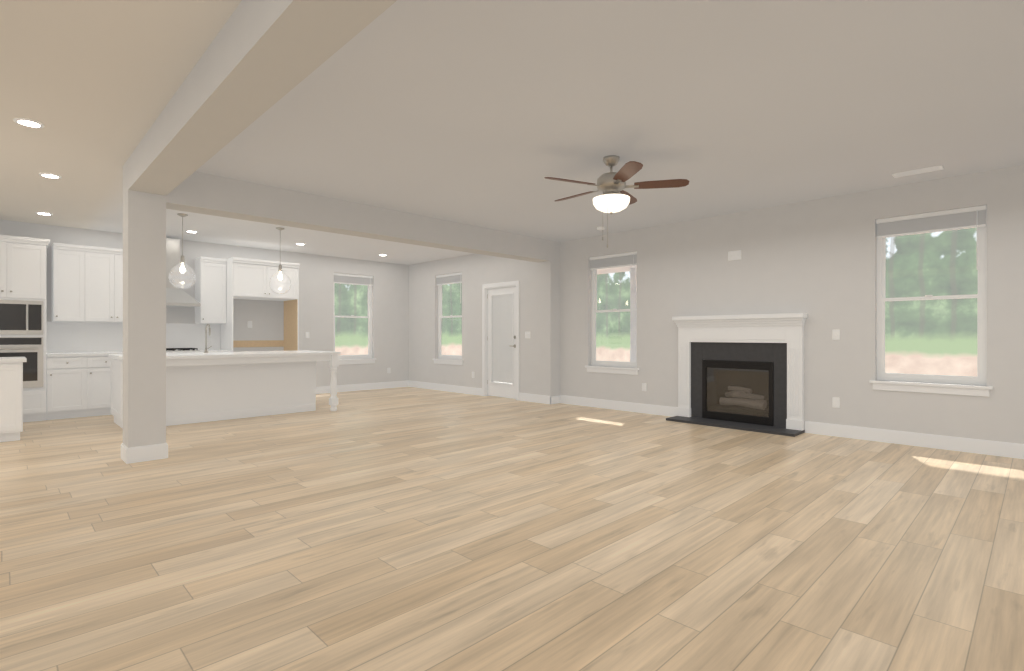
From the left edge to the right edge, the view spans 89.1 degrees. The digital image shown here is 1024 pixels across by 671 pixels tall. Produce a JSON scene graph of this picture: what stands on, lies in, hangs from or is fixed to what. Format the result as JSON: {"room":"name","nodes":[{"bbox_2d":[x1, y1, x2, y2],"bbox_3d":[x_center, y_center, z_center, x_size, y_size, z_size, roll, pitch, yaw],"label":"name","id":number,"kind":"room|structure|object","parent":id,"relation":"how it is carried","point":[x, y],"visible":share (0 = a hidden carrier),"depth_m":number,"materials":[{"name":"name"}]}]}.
{"room":"living room","nodes":[
{"label":"living room","id":0,"kind":"room"},
{"bbox_2d":[0,220,408,386],"bbox_3d":[-6.009,-0.220,8.227,10.481,2.740,0.160,0,0,-45],"label":"wall","id":1,"kind":"structure","parent":0,"point":[390,317],"depth_m":10.17,"materials":[{"name":"paint"}]},
{"bbox_2d":[52,243,79,321],"bbox_3d":[-6.373,-0.725,7.510,0.398,1.050,0.350,0,0,-45],"label":"upper cabinet","id":2,"kind":"object","parent":1,"relation":"attached to","point":[65,260],"depth_m":7.35,"materials":[{"name":"white wood"}]},
{"bbox_2d":[80,247,122,322],"bbox_3d":[-6.049,-0.725,7.828,0.737,1.050,0.350,0,0,-45],"label":"upper cabinet","id":3,"kind":"object","parent":1,"relation":"attached to","point":[87,283],"depth_m":7.62,"materials":[{"name":"white wood"}]},
{"bbox_2d":[166,238,200,307],"bbox_3d":[-5.463,-1.010,8.299,0.760,1.080,0.500,0,0,-45],"label":"range hood","id":4,"kind":"object","parent":1,"relation":"attached to","point":[176,297],"visible":0.46,"depth_m":8.29,"materials":[{"name":"silver metal"}]},
{"bbox_2d":[195,259,226,322],"bbox_3d":[-5.085,-0.725,8.775,0.385,1.050,0.350,0,0,-45],"label":"upper cabinet","id":5,"kind":"object","parent":1,"relation":"attached to","point":[210,284],"depth_m":8.64,"materials":[{"name":"white wood"}]},
{"bbox_2d":[334,273,372,358],"bbox_3d":[-3.329,-0.390,10.857,0.900,1.760,0.116,0,0,-45],"label":"window","id":6,"kind":"structure","parent":1,"relation":"in","point":[340,278],"depth_m":10.93,"materials":[{"name":"white plastic"}]},
{"bbox_2d":[338,358,375,364],"bbox_3d":[-3.298,0.540,10.825,0.990,0.100,0.135,0,0,-45],"label":"sill","id":7,"kind":"structure","parent":1,"relation":"attached to","point":[355,361],"depth_m":10.81,"materials":[{"name":"white wood"}]},
{"bbox_2d":[316,380,407,393],"bbox_3d":[-3.299,1.081,10.769,2.730,0.137,0.014,0,0,-44],"label":"baseboard","id":8,"kind":"structure","parent":1,"relation":"attached to","point":[353,387],"depth_m":10.93,"materials":[{"name":"white wood"}]},
{"bbox_2d":[409,254,542,395],"bbox_3d":[-0.898,-0.220,10.387,0.160,2.740,4.245,0,0,-45],"label":"wall","id":9,"kind":"structure","parent":0,"point":[478,271],"depth_m":10.16,"materials":[{"name":"paint"}]},
{"bbox_2d":[408,380,481,395],"bbox_3d":[-1.438,1.081,10.813,0.014,0.137,2.500,0,0,-44],"label":"baseboard","id":10,"kind":"structure","parent":9,"relation":"attached to","point":[442,387],"depth_m":10.71,"materials":[{"name":"white wood"}]},
{"bbox_2d":[433,359,462,364],"bbox_3d":[-1.291,0.540,10.719,0.135,0.100,0.990,0,0,-45],"label":"sill","id":11,"kind":"structure","parent":9,"relation":"attached to","point":[448,361],"depth_m":10.65,"materials":[{"name":"white wood"}]},
{"bbox_2d":[436,272,461,359],"bbox_3d":[-1.259,-0.390,10.750,0.116,1.760,0.900,0,0,-45],"label":"nook window","id":12,"kind":"structure","parent":9,"relation":"in","point":[453,278],"depth_m":10.87,"materials":[{"name":"white plastic"}]},
{"bbox_2d":[482,281,518,399],"bbox_3d":[-0.160,0.090,9.622,0.180,2.120,0.980,0,0,-45],"label":"door frame","id":13,"kind":"structure","parent":9,"relation":"attached to","point":[503,285],"depth_m":9.86,"materials":[{"name":"white wood"}]},
{"bbox_2d":[487,287,515,398],"bbox_3d":[-0.187,0.130,9.603,0.095,2.016,0.808,0,0,-45],"label":"patio door","id":14,"kind":"structure","parent":9,"relation":"in","point":[501,338],"depth_m":9.62,"materials":[{"name":"white wood"}]},
{"bbox_2d":[525,332,529,337],"bbox_3d":[0.272,-0.010,9.072,0.014,0.115,0.118,0,0,-44],"label":"light switch","id":15,"kind":"object","parent":9,"relation":"attached to","point":[527,334],"depth_m":9.08,"materials":[{"name":"white plastic"}]},
{"bbox_2d":[519,393,551,403],"bbox_3d":[0.391,1.081,8.951,0.014,0.137,0.739,0,0,-44],"label":"baseboard","id":16,"kind":"structure","parent":9,"relation":"attached to","point":[536,398],"depth_m":8.93,"materials":[{"name":"white wood"}]},
{"bbox_2d":[0,387,1023,670],"bbox_3d":[-1.242,1.200,3.546,10.720,0.100,13.520,0,0,-45],"label":"floor","id":17,"kind":"structure","parent":0,"point":[402,529],"depth_m":2.83,"materials":[{"name":"brown wood"}]},
{"bbox_2d":[0,361,23,441],"bbox_3d":[-5.778,0.720,5.673,0.630,0.860,0.608,0,0,-45],"label":"base cabinet","id":18,"kind":"object","parent":17,"relation":"on","point":[11,398],"depth_m":5.62,"materials":[{"name":"white wood"}]},
{"bbox_2d":[0,357,26,360],"bbox_3d":[-6.170,0.270,5.294,1.780,0.040,0.670,0,0,-45],"label":"countertop","id":19,"kind":"structure","parent":18,"relation":"on","point":[1,358],"depth_m":5.65,"materials":[{"name":"white stone"}]},
{"bbox_2d":[0,235,49,421],"bbox_3d":[-6.726,-0.070,6.920,0.836,2.440,0.696,0,0,-45],"label":"tall cabinet","id":20,"kind":"object","parent":17,"relation":"on","point":[22,296],"visible":0.9,"depth_m":6.85,"materials":[{"name":"white wood"}]},
{"bbox_2d":[46,358,81,419],"bbox_3d":[-6.306,0.720,7.386,0.478,0.860,0.620,0,0,-45],"label":"base cabinet","id":21,"kind":"object","parent":17,"relation":"on","point":[78,371],"depth_m":7.13,"materials":[{"name":"white wood"}]},
{"bbox_2d":[46,350,231,357],"bbox_3d":[-5.658,0.270,8.009,2.276,0.040,0.640,0,0,-45],"label":"countertop","id":22,"kind":"structure","parent":21,"relation":"on","point":[89,353],"depth_m":7.41,"materials":[{"name":"white stone"}]},
{"bbox_2d":[166,348,200,351],"bbox_3d":[-5.418,0.227,8.252,0.740,0.044,0.490,0,0,-45],"label":"gas cooktop","id":23,"kind":"object","parent":22,"relation":"in","point":[175,350],"visible":0.58,"depth_m":8.22,"materials":[{"name":"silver metal"}]},
{"bbox_2d":[82,354,111,416],"bbox_3d":[-6.030,0.720,7.657,0.524,0.860,0.620,0,0,-45],"label":"base cabinet","id":24,"kind":"object","parent":17,"relation":"on","point":[96,372],"depth_m":7.38,"materials":[{"name":"white wood"}]},
{"bbox_2d":[121,197,167,463],"bbox_3d":[-3.451,-0.050,4.881,0.318,2.400,0.318,0,0,-45],"label":"column","id":25,"kind":"structure","parent":17,"relation":"on","point":[144,329],"depth_m":4.77,"materials":[{"name":"paint"}]},
{"bbox_2d":[111,354,339,428],"bbox_3d":[-4.004,0.720,7.426,2.615,0.860,1.239,0,0,-45],"label":"kitchen island","id":26,"kind":"object","parent":17,"relation":"on","point":[208,386],"depth_m":7.15,"materials":[{"name":"white wood"}]},
{"bbox_2d":[108,350,339,361],"bbox_3d":[-4.003,0.270,7.427,2.660,0.040,1.285,0,0,-45],"label":"island countertop","id":27,"kind":"structure","parent":26,"relation":"on","point":[245,354],"depth_m":7.18,"materials":[{"name":"white stone"}]},
{"bbox_2d":[204,324,211,352],"bbox_3d":[-4.315,0.040,7.423,0.106,0.420,0.218,0,0,-45],"label":"island faucet","id":28,"kind":"object","parent":27,"relation":"on","point":[206,350],"visible":1,"depth_m":7.45,"materials":[{"name":"silver metal"}]},
{"bbox_2d":[220,257,299,351],"bbox_3d":[-4.437,-0.070,9.181,1.100,2.440,0.680,0,0,-45],"label":"tall cabinet","id":29,"kind":"object","parent":17,"relation":"on","point":[246,278],"visible":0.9,"depth_m":8.98,"materials":[{"name":"white wood"}]},
{"bbox_2d":[666,313,806,436],"bbox_3d":[2.928,0.445,6.747,0.805,1.410,1.650,0,0,-45],"label":"fireplace","id":30,"kind":"object","parent":17,"relation":"on","point":[742,372],"visible":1,"depth_m":6.68,"materials":[{"name":"wood"}]},
{"bbox_2d":[0,0,1023,264],"bbox_3d":[-1.242,-1.650,3.546,10.720,0.120,13.520,0,0,-45],"label":"ceiling","id":31,"kind":"structure","parent":0,"point":[492,114],"depth_m":3.64,"materials":[{"name":"paint"}]},
{"bbox_2d":[13,118,43,127],"bbox_3d":[-3.608,-1.586,3.885,0.168,0.008,0.168,0,0,37],"label":"recessed light","id":32,"kind":"object","parent":31,"relation":"in","point":[28,122],"depth_m":3.88,"materials":[{"name":"white plastic"}]},
{"bbox_2d":[35,212,52,214],"bbox_3d":[-6.093,-1.586,6.771,0.168,0.008,0.168,0,0,19],"label":"recessed light","id":33,"kind":"object","parent":31,"relation":"in","point":[42,213],"depth_m":6.74,"materials":[{"name":"white plastic"}]},
{"bbox_2d":[39,173,61,178],"bbox_3d":[-4.587,-1.586,5.167,0.168,0.008,0.168,0,0,19],"label":"recessed light","id":34,"kind":"object","parent":31,"relation":"in","point":[48,175],"depth_m":5.15,"materials":[{"name":"white plastic"}]},
{"bbox_2d":[168,213,195,288],"bbox_3d":[-4.325,-1.101,6.826,0.310,0.978,0.310,0,0,-45],"label":"pendant light","id":35,"kind":"object","parent":31,"relation":"hanging from","point":[182,268],"visible":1,"depth_m":6.82,"materials":[{"name":"clear glass"}]},
{"bbox_2d":[128,0,396,195],"bbox_3d":[-0.211,-1.450,1.584,0.290,0.280,8.955,0,0,-45],"label":"beam","id":36,"kind":"structure","parent":31,"relation":"attached to","point":[258,59],"depth_m":2.71,"materials":[{"name":"paint"}]},
{"bbox_2d":[269,227,290,293],"bbox_3d":[-3.433,-1.101,7.702,0.310,0.978,0.310,0,0,-45],"label":"pendant light","id":37,"kind":"object","parent":31,"relation":"hanging from","point":[279,277],"visible":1,"depth_m":7.68,"materials":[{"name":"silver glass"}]},
{"bbox_2d":[123,159,550,262],"bbox_3d":[-1.505,-1.420,6.793,5.745,0.340,0.290,0,0,-45],"label":"beam","id":38,"kind":"structure","parent":31,"relation":"attached to","point":[203,193],"depth_m":6.03,"materials":[{"name":"paint"}]},
{"bbox_2d":[544,155,688,247],"bbox_3d":[0.858,-1.180,4.699,1.280,0.820,1.230,0,0,-45],"label":"ceiling fan","id":39,"kind":"object","parent":31,"relation":"hanging from","point":[611,185],"visible":1,"depth_m":4.57,"materials":[{"name":"silver metal"}]},
{"bbox_2d":[892,165,943,177],"bbox_3d":[3.926,-1.584,5.036,0.140,0.012,0.380,0,0,-45],"label":"ceiling vent","id":40,"kind":"object","parent":31,"relation":"in","point":[918,171],"visible":0.98,"depth_m":5.01,"materials":[{"name":"white plastic"}]},
{"bbox_2d":[543,241,559,396],"bbox_3d":[0.732,-0.220,8.900,0.400,2.740,0.160,0,0,-45],"label":"wall","id":41,"kind":"structure","parent":0,"point":[551,328],"depth_m":8.77,"materials":[{"name":"paint"}]},
{"bbox_2d":[560,165,1023,443],"bbox_3d":[4.068,-0.220,5.676,0.160,2.740,9.115,0,0,-45],"label":"wall","id":42,"kind":"structure","parent":0,"point":[815,260],"depth_m":6.04,"materials":[{"name":"paint"}]},
{"bbox_2d":[585,365,638,374],"bbox_3d":[1.579,0.540,8.141,0.135,0.100,0.990,0,0,-45],"label":"window sill","id":43,"kind":"structure","parent":42,"relation":"attached to","point":[615,370],"depth_m":8.07,"materials":[{"name":"white wood"}]},
{"bbox_2d":[590,251,636,367],"bbox_3d":[1.611,-0.390,8.172,0.116,1.760,0.900,0,0,-45],"label":"window","id":44,"kind":"structure","parent":42,"relation":"attached to","point":[629,259],"depth_m":8.23,"materials":[{"name":"white plastic"}]},
{"bbox_2d":[556,395,676,416],"bbox_3d":[1.580,1.081,8.084,0.014,0.137,2.195,0,0,-44],"label":"baseboard","id":45,"kind":"structure","parent":42,"relation":"attached to","point":[582,401],"depth_m":8.00,"materials":[{"name":"white wood"}]},
{"bbox_2d":[642,383,646,390],"bbox_3d":[1.959,0.766,7.702,0.007,0.115,0.072,0,0,-44],"label":"outlet","id":46,"kind":"object","parent":42,"relation":"attached to","point":[644,385],"depth_m":7.70,"materials":[{"name":"white plastic"}]},
{"bbox_2d":[728,250,740,260],"bbox_3d":[2.890,-1.040,6.751,0.013,0.115,0.164,0,0,-44],"label":"outlet","id":47,"kind":"object","parent":42,"relation":"attached to","point":[734,255],"depth_m":6.75,"materials":[{"name":"white plastic"}]},
{"bbox_2d":[832,397,839,407],"bbox_3d":[3.698,0.766,5.933,0.007,0.115,0.072,0,0,-44],"label":"outlet","id":48,"kind":"object","parent":42,"relation":"attached to","point":[835,401],"depth_m":5.93,"materials":[{"name":"white plastic"}]},
{"bbox_2d":[832,330,839,339],"bbox_3d":[3.696,-0.010,5.931,0.013,0.115,0.072,0,0,-44],"label":"light switch","id":49,"kind":"object","parent":42,"relation":"attached to","point":[835,333],"depth_m":5.93,"materials":[{"name":"white plastic"}]},
{"bbox_2d":[805,421,1023,458],"bbox_3d":[5.269,1.081,4.330,0.014,0.137,5.130,0,0,-44],"label":"baseboard","id":50,"kind":"structure","parent":42,"relation":"attached to","point":[998,448],"depth_m":5.38,"materials":[{"name":"white wood"}]},
{"bbox_2d":[869,380,992,396],"bbox_3d":[4.298,0.540,5.374,0.135,0.100,0.990,0,0,-45],"label":"window sill","id":51,"kind":"structure","parent":42,"relation":"attached to","point":[958,389],"depth_m":5.31,"materials":[{"name":"white wood"}]},
{"bbox_2d":[876,205,986,385],"bbox_3d":[4.330,-0.390,5.405,0.116,1.760,0.900,0,0,-45],"label":"window","id":52,"kind":"structure","parent":42,"relation":"attached to","point":[957,219],"depth_m":5.35,"materials":[{"name":"white plastic"}]},
{"label":"outside","id":53,"kind":"structure","parent":0,"visible":0},
{"bbox_2d":[335,283,461,355],"bbox_3d":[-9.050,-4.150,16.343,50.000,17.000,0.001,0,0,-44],"label":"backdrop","id":54,"kind":"structure","parent":53,"point":[360,326],"depth_m":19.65,"materials":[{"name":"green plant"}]},
{"bbox_2d":[596,228,977,376],"bbox_3d":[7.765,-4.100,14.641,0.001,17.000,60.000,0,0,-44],"label":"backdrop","id":55,"kind":"structure","parent":53,"point":[896,318],"depth_m":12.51,"materials":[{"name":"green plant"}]},
{"bbox_3d":[1.845,1.550,8.823,65.000,0.100,70.000,0,0,-45],"label":"ground","id":56,"kind":"structure","parent":53,"visible":0},
{"bbox_2d":[500,265,636,383],"bbox_3d":[1.287,-0.080,10.981,3.290,3.140,7.060,0,0,-45],"label":"porch","id":57,"kind":"object","parent":56,"relation":"on","point":[633,326],"depth_m":11.28,"materials":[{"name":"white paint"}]}
]}

